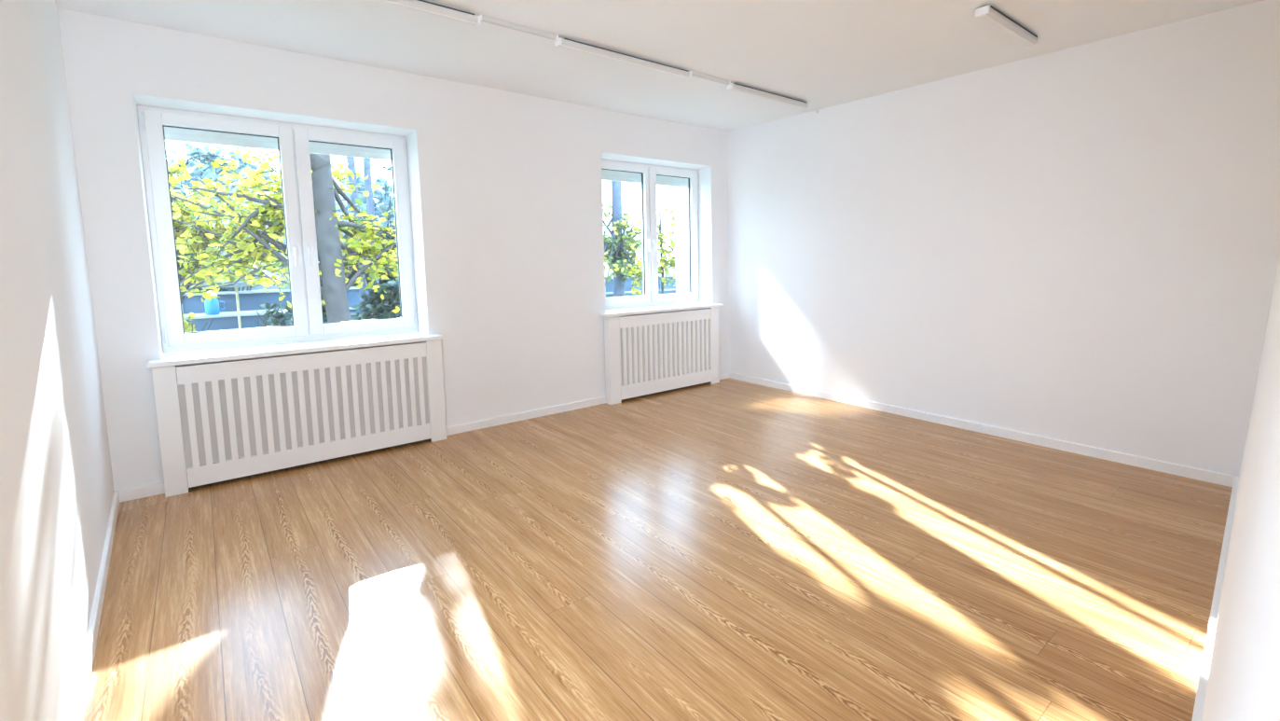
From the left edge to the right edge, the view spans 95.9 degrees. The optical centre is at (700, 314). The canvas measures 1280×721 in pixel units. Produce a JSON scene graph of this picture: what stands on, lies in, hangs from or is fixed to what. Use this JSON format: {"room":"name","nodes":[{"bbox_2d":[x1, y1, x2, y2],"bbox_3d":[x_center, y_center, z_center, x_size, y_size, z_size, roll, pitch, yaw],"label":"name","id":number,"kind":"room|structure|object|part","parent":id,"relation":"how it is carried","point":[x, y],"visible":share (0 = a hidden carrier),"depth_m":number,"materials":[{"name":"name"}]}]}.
{"room":"empty room","nodes":[
{"label":"empty room","id":0,"kind":"room"},
{"bbox_2d":[0,0,114,720],"bbox_3d":[-1.614,-0.093,1.212,0.140,2.600,4.908,-6,8,-43],"label":"wall","id":1,"kind":"structure","parent":0,"point":[57,489],"depth_m":1.72,"materials":[{"name":"paint"}]},
{"bbox_2d":[69,491,119,720],"bbox_3d":[-2.089,1.111,1.971,0.015,0.063,3.300,-6,8,-43],"label":"baseboard","id":2,"kind":"structure","parent":1,"relation":"attached to","point":[79,705],"depth_m":2.01,"materials":[{"name":"white paint"}]},
{"bbox_2d":[57,8,729,491],"bbox_3d":[-1.724,-0.437,4.635,5.598,2.600,0.420,-6,8,-41],"label":"wall","id":3,"kind":"structure","parent":0,"point":[505,187],"depth_m":4.23,"materials":[{"name":"paint"}]},
{"bbox_2d":[136,104,417,353],"bbox_3d":[-2.724,-0.572,3.866,1.427,1.512,0.189,-6,8,-41],"label":"window","id":4,"kind":"structure","parent":3,"relation":"in","point":[294,142],"depth_m":3.80,"materials":[{"name":"white plastic"}]},
{"bbox_3d":[-2.974,-0.524,3.649,0.704,1.387,0.078,-6,8,-41],"label":"sash","id":5,"kind":"part","parent":4,"relation":"part of","materials":[{"name":"white plastic"}]},
{"bbox_2d":[164,126,390,160],"bbox_3d":[-2.790,-1.218,3.868,1.417,0.227,0.012,-6,8,-41],"label":"roller shutter","id":6,"kind":"object","parent":4,"relation":"attached to","point":[171,133],"depth_m":3.76,"materials":[{"name":"grey plastic"}]},
{"bbox_3d":[-2.688,-0.387,3.818,0.020,0.127,0.044,-6,8,-41],"label":"handle","id":7,"kind":"part","parent":4,"relation":"part of","materials":[{"name":"white plastic"}]},
{"bbox_3d":[-2.626,-0.394,3.872,0.020,0.127,0.044,-6,8,-41],"label":"handle","id":8,"kind":"part","parent":4,"relation":"part of","materials":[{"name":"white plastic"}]},
{"bbox_3d":[-2.451,-0.576,4.104,0.667,1.387,0.078,-6,8,-41],"label":"sash","id":9,"kind":"part","parent":4,"relation":"part of","materials":[{"name":"white plastic"}]},
{"bbox_2d":[146,331,443,368],"bbox_3d":[-2.563,0.208,3.781,1.545,0.027,0.396,-6,8,-41],"label":"windowsill","id":10,"kind":"object","parent":3,"relation":"attached to","point":[291,348],"visible":1,"depth_m":3.62,"materials":[{"name":"white paint"}]},
{"bbox_2d":[115,371,729,502],"bbox_3d":[-1.454,0.829,4.697,4.698,0.063,0.015,-6,8,-41],"label":"baseboard","id":11,"kind":"structure","parent":3,"relation":"attached to","point":[155,488],"depth_m":4.53,"materials":[{"name":"white paint"}]},
{"bbox_2d":[601,158,700,309],"bbox_3d":[-0.533,-0.817,5.771,1.305,1.457,0.189,-6,8,-41],"label":"window","id":12,"kind":"structure","parent":3,"relation":"in","point":[648,175],"depth_m":5.78,"materials":[{"name":"white plastic"}]},
{"bbox_3d":[-0.767,-0.778,5.566,0.623,1.345,0.078,-6,8,-41],"label":"sash","id":13,"kind":"part","parent":12,"relation":"part of","materials":[{"name":"white plastic"}]},
{"bbox_2d":[601,169,687,187],"bbox_3d":[-0.598,-1.435,5.776,1.295,0.227,0.012,-6,8,-41],"label":"roller shutter","id":14,"kind":"object","parent":12,"relation":"attached to","point":[607,174],"depth_m":5.73,"materials":[{"name":"grey plastic"}]},
{"bbox_3d":[-0.506,-0.688,5.710,0.020,0.127,0.044,-6,8,-41],"label":"handle","id":15,"kind":"part","parent":12,"relation":"part of","materials":[{"name":"white plastic"}]},
{"bbox_3d":[-0.455,-0.694,5.754,0.020,0.127,0.044,-6,8,-41],"label":"handle","id":16,"kind":"part","parent":12,"relation":"part of","materials":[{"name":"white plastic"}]},
{"bbox_3d":[-0.289,-0.825,5.982,0.624,1.345,0.078,-6,8,-41],"label":"sash","id":17,"kind":"part","parent":12,"relation":"part of","materials":[{"name":"white plastic"}]},
{"bbox_2d":[599,302,723,316],"bbox_3d":[-0.421,-0.059,5.640,1.418,0.027,0.396,-6,8,-41],"label":"windowsill","id":18,"kind":"object","parent":3,"relation":"attached to","point":[620,311],"visible":0.85,"depth_m":5.53,"materials":[{"name":"white paint"}]},
{"bbox_2d":[83,377,1232,720],"bbox_3d":[-0.669,1.176,2.079,7.598,0.120,5.180,-6,8,-41],"label":"floor","id":19,"kind":"structure","parent":0,"point":[728,549],"depth_m":2.36,"materials":[{"name":"brown wood"}]},
{"bbox_2d":[151,339,446,496],"bbox_3d":[-2.467,0.599,3.719,1.519,0.739,0.082,-6,8,-41],"label":"radiator cover","id":20,"kind":"object","parent":19,"relation":"on","point":[221,421],"visible":0.88,"depth_m":3.59,"materials":[{"name":"paint"}]},
{"bbox_3d":[-2.496,0.607,3.747,1.355,0.719,0.002,-6,8,-41],"label":"panel","id":21,"kind":"part","parent":20,"relation":"part of","materials":[{"name":"white wood"}]},
{"bbox_2d":[604,306,719,404],"bbox_3d":[-0.332,0.360,5.573,1.334,0.794,0.082,-6,8,-41],"label":"radiator cover","id":22,"kind":"object","parent":19,"relation":"on","point":[645,354],"visible":0.92,"depth_m":5.47,"materials":[{"name":"paint"}]},
{"bbox_3d":[-0.834,0.408,5.150,0.018,0.794,0.062,-6,8,-41],"label":"panel","id":23,"kind":"part","parent":22,"relation":"part of","materials":[{"name":"paint"}]},
{"bbox_3d":[-0.361,0.368,5.602,1.142,0.774,0.002,-6,8,-41],"label":"panel","id":24,"kind":"part","parent":22,"relation":"part of","materials":[{"name":"white wood"}]},
{"bbox_2d":[55,0,1264,131],"bbox_3d":[-0.812,-1.581,1.929,7.598,0.200,5.520,-6,8,-41],"label":"ceiling","id":25,"kind":"structure","parent":0,"point":[821,54],"depth_m":3.39,"materials":[{"name":"paint"}]},
{"bbox_2d":[374,0,481,27],"bbox_3d":[-1.559,-1.524,2.715,1.015,0.056,0.058,-6,8,-41],"label":"linear light","id":26,"kind":"object","parent":25,"relation":"attached to","point":[427,6],"visible":1,"depth_m":2.90,"materials":[{"name":"white paint"}]},
{"bbox_2d":[478,13,558,41],"bbox_3d":[-1.007,-1.591,3.195,0.455,0.030,0.040,-6,8,-41],"label":"rail","id":27,"kind":"object","parent":25,"relation":"attached to","point":[486,19],"visible":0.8,"depth_m":3.18,"materials":[{"name":"white metal"}]},
{"bbox_2d":[554,37,691,80],"bbox_3d":[-0.457,-1.633,3.674,1.005,0.056,0.058,-6,8,-41],"label":"linear light","id":28,"kind":"object","parent":25,"relation":"attached to","point":[567,43],"visible":0.98,"depth_m":3.61,"materials":[{"name":"white paint"}]},
{"bbox_2d":[688,69,730,85],"bbox_3d":[0.065,-1.698,4.128,0.385,0.030,0.040,-6,8,-41],"label":"rail","id":29,"kind":"object","parent":25,"relation":"attached to","point":[694,74],"visible":0.79,"depth_m":4.12,"materials":[{"name":"white metal"}]},
{"bbox_2d":[726,82,808,109],"bbox_3d":[0.549,-1.733,4.549,0.900,0.056,0.058,-6,8,-41],"label":"linear light","id":30,"kind":"object","parent":25,"relation":"attached to","point":[736,87],"visible":1,"depth_m":4.50,"materials":[{"name":"white paint"}]},
{"bbox_2d":[729,88,806,108],"bbox_3d":[0.549,-1.707,4.553,0.872,0.005,0.027,-6,8,-41],"label":"diffuser","id":31,"kind":"object","parent":30,"relation":"attached to","point":[752,92],"depth_m":4.54,"materials":[{"name":"white plastic"}]},
{"bbox_2d":[975,5,1038,47],"bbox_3d":[1.728,-1.611,3.217,0.710,0.056,0.072,-6,8,-41],"label":"linear light","id":32,"kind":"object","parent":25,"relation":"attached to","point":[991,15],"visible":1,"depth_m":3.15,"materials":[{"name":"white paint"}]},
{"bbox_2d":[979,14,1034,46],"bbox_3d":[1.727,-1.586,3.220,0.682,0.005,0.034,-6,8,-41],"label":"diffuser","id":33,"kind":"object","parent":32,"relation":"attached to","point":[997,20],"depth_m":3.19,"materials":[{"name":"white plastic"}]},
{"bbox_2d":[727,0,1279,476],"bbox_3d":[2.021,-0.453,4.376,0.300,2.600,4.900,-6,8,-41],"label":"wall","id":34,"kind":"structure","parent":0,"point":[1080,244],"depth_m":3.83,"materials":[{"name":"paint"}]},
{"bbox_2d":[729,371,1236,486],"bbox_3d":[1.641,0.792,4.714,0.015,0.063,4.058,-6,8,-41],"label":"baseboard","id":35,"kind":"structure","parent":34,"relation":"attached to","point":[1212,476],"depth_m":4.02,"materials":[{"name":"white paint"}]},
{"bbox_2d":[1201,254,1279,720],"bbox_3d":[1.375,-0.132,1.261,0.291,2.600,4.830,5,8,45],"label":"wall","id":36,"kind":"structure","parent":0,"point":[1244,681],"depth_m":0.61,"materials":[{"name":"paint"}]},
{"bbox_2d":[1191,476,1238,720],"bbox_3d":[1.386,1.110,1.595,0.025,0.063,4.539,5,8,45],"label":"baseboard","id":37,"kind":"structure","parent":36,"relation":"attached to","point":[1199,703],"depth_m":1.95,"materials":[{"name":"white paint"}]},
{"label":"outside","id":38,"kind":"structure","parent":0,"visible":0},
{"bbox_2d":[202,267,675,350],"bbox_3d":[-15.131,-1.988,39.419,90.000,0.300,69.580,-6,8,-41],"label":"ground","id":39,"kind":"structure","parent":38,"point":[606,269],"depth_m":63.58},
{"bbox_2d":[170,312,214,353],"bbox_3d":[-6.793,0.482,7.548,0.753,1.058,0.582,-6,8,-41],"label":"shrub","id":40,"kind":"object","parent":39,"relation":"on","point":[190,327],"visible":0.02,"depth_m":7.58,"materials":[{"name":"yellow plant"}]},
{"bbox_2d":[176,243,240,291],"bbox_3d":[-10.432,-0.415,11.572,2.207,2.295,1.529,-6,8,-41],"label":"shrub","id":41,"kind":"object","parent":39,"relation":"on","point":[222,289],"visible":0.02,"depth_m":11.49,"materials":[{"name":"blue plant"}]},
{"bbox_2d":[165,140,287,290],"bbox_3d":[-11.403,-1.911,13.911,3.553,4.598,1.727,-6,8,-41],"label":"shrub","id":42,"kind":"object","parent":39,"relation":"on","point":[192,150],"visible":0.23,"depth_m":13.43,"materials":[{"name":"teal plant"}]},
{"bbox_2d":[166,148,289,302],"bbox_3d":[-6.964,-0.697,8.094,2.283,3.249,1.546,-6,8,-41],"label":"tree","id":43,"kind":"object","parent":39,"relation":"on","point":[199,240],"visible":0.42,"depth_m":8.01,"materials":[{"name":"yellow plant"}]},
{"bbox_2d":[179,256,287,328],"bbox_3d":[-8.066,-0.170,10.014,1.330,1.830,1.330,-3,6,-19],"label":"parasol","id":44,"kind":"object","parent":39,"relation":"on","point":[240,283],"visible":0.08,"depth_m":9.71,"materials":[{"name":"fabric"}]},
{"bbox_2d":[183,308,292,322],"bbox_3d":[-7.437,0.387,9.309,1.600,0.850,0.640,-6,8,-41],"label":"garden table","id":45,"kind":"object","parent":39,"relation":"on","point":[242,312],"visible":0.17,"depth_m":9.09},
{"bbox_2d":[204,289,225,315],"bbox_3d":[-7.586,-0.195,8.965,0.249,0.380,0.173,-6,8,-41],"label":"plastic jug","id":46,"kind":"object","parent":45,"relation":"on","point":[212,307],"visible":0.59,"depth_m":8.89,"materials":[{"name":"blue plastic"}]},
{"bbox_3d":[-7.615,-0.331,8.928,0.150,0.100,0.148,-6,8,-41],"label":"lid","id":47,"kind":"part","parent":46,"relation":"part of","materials":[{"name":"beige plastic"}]},
{"bbox_2d":[256,302,300,344],"bbox_3d":[-6.084,0.387,8.302,0.565,1.149,0.553,-6,8,-41],"label":"shrub","id":48,"kind":"object","parent":39,"relation":"on","point":[276,316],"visible":0.3,"depth_m":8.24,"materials":[{"name":"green plant"}]},
{"bbox_2d":[168,147,399,339],"bbox_3d":[-5.112,-1.893,7.260,3.561,5.764,2.755,-6,8,-41],"label":"tree","id":49,"kind":"object","parent":39,"relation":"on","point":[334,272],"visible":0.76,"depth_m":7.03,"materials":[{"name":"green plant"}]},
{"bbox_2d":[187,193,389,290],"bbox_3d":[-14.960,-1.924,18.607,11.800,3.750,5.800,-6,8,-41],"label":"house","id":50,"kind":"structure","parent":39,"relation":"on","point":[271,287],"depth_m":17.29,"materials":[{"name":"stone"}]},
{"bbox_2d":[309,285,327,341],"bbox_3d":[-7.014,0.086,10.745,1.002,1.429,0.841,-6,8,-41],"label":"shrub","id":51,"kind":"object","parent":39,"relation":"on","point":[323,305],"visible":0.02,"depth_m":10.54,"materials":[{"name":"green plant"}]},
{"bbox_2d":[346,156,368,318],"bbox_3d":[-6.048,-2.491,9.226,1.558,6.570,2.234,4,7,37],"label":"tree","id":52,"kind":"object","parent":39,"relation":"on","point":[350,160],"visible":0.02,"depth_m":9.65,"materials":[{"name":"blue plant"}]},
{"bbox_2d":[317,172,398,274],"bbox_3d":[-9.263,-1.945,16.222,2.774,4.152,1.651,-6,8,-41],"label":"shrub","id":53,"kind":"object","parent":39,"relation":"on","point":[382,193],"visible":0.14,"depth_m":16.07,"materials":[{"name":"teal plant"}]},
{"bbox_2d":[339,224,398,287],"bbox_3d":[-8.156,-0.893,14.363,2.749,2.751,1.873,-6,8,-41],"label":"shrub","id":54,"kind":"object","parent":39,"relation":"on","point":[380,281],"visible":0.04,"depth_m":14.15,"materials":[{"name":"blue plant"}]},
{"bbox_2d":[363,158,391,318],"bbox_3d":[-6.440,-2.756,11.198,1.360,6.705,1.520,-6,8,-41],"label":"tree","id":55,"kind":"object","parent":39,"relation":"on","point":[370,207],"visible":0.02,"depth_m":10.89,"materials":[{"name":"blue plant"}]},
{"bbox_2d":[350,276,406,336],"bbox_3d":[-4.848,0.171,9.210,1.636,1.598,0.965,-6,8,-41],"label":"shrub","id":56,"kind":"object","parent":39,"relation":"on","point":[375,304],"visible":0.26,"depth_m":8.91,"materials":[{"name":"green plant"}]},
{"bbox_2d":[181,275,675,331],"bbox_3d":[-4.667,-0.305,14.265,15.840,1.170,0.110,-6,8,-41],"label":"fence","id":57,"kind":"object","parent":39,"relation":"on","point":[249,300],"visible":0.02,"depth_m":10.87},
{"bbox_3d":[-8.630,0.086,10.836,1.650,0.970,0.040,-6,8,-41],"label":"panel","id":58,"kind":"part","parent":57,"relation":"part of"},
{"bbox_3d":[-7.313,-0.045,11.982,1.650,0.970,0.040,-6,8,-41],"label":"panel","id":59,"kind":"part","parent":57,"relation":"part of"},
{"bbox_3d":[-4.638,-0.812,14.204,15.800,0.050,0.050,-6,8,-41],"label":"rail","id":60,"kind":"part","parent":57,"relation":"part of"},
{"bbox_3d":[-4.633,-0.394,14.246,15.800,0.050,0.050,-6,8,-41],"label":"rail","id":61,"kind":"part","parent":57,"relation":"part of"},
{"bbox_3d":[-2.047,-0.567,16.564,1.650,0.970,0.040,-6,8,-41],"label":"panel","id":62,"kind":"part","parent":57,"relation":"part of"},
{"bbox_3d":[-0.731,-0.698,17.710,1.650,0.970,0.040,-6,8,-41],"label":"panel","id":63,"kind":"part","parent":57,"relation":"part of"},
{"bbox_2d":[602,180,643,308],"bbox_3d":[-2.209,-2.662,14.363,2.453,5.788,2.141,-6,8,-41],"label":"tree","id":64,"kind":"object","parent":39,"relation":"on","point":[615,247],"visible":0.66,"depth_m":14.62,"materials":[{"name":"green plant"}]},
{"bbox_2d":[604,205,675,295],"bbox_3d":[-0.993,-1.046,12.790,2.914,2.860,1.612,-3,6,-18],"label":"tree","id":65,"kind":"object","parent":39,"relation":"on","point":[670,262],"visible":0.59,"depth_m":12.76,"materials":[{"name":"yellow plant"}]},
{"bbox_2d":[674,186,689,303],"bbox_3d":[0.755,-1.119,10.569,3.080,3.410,0.200,-6,8,-41],"label":"wall","id":66,"kind":"structure","parent":39,"relation":"on","point":[681,193],"depth_m":9.56,"materials":[{"name":"white paint"}]}
]}

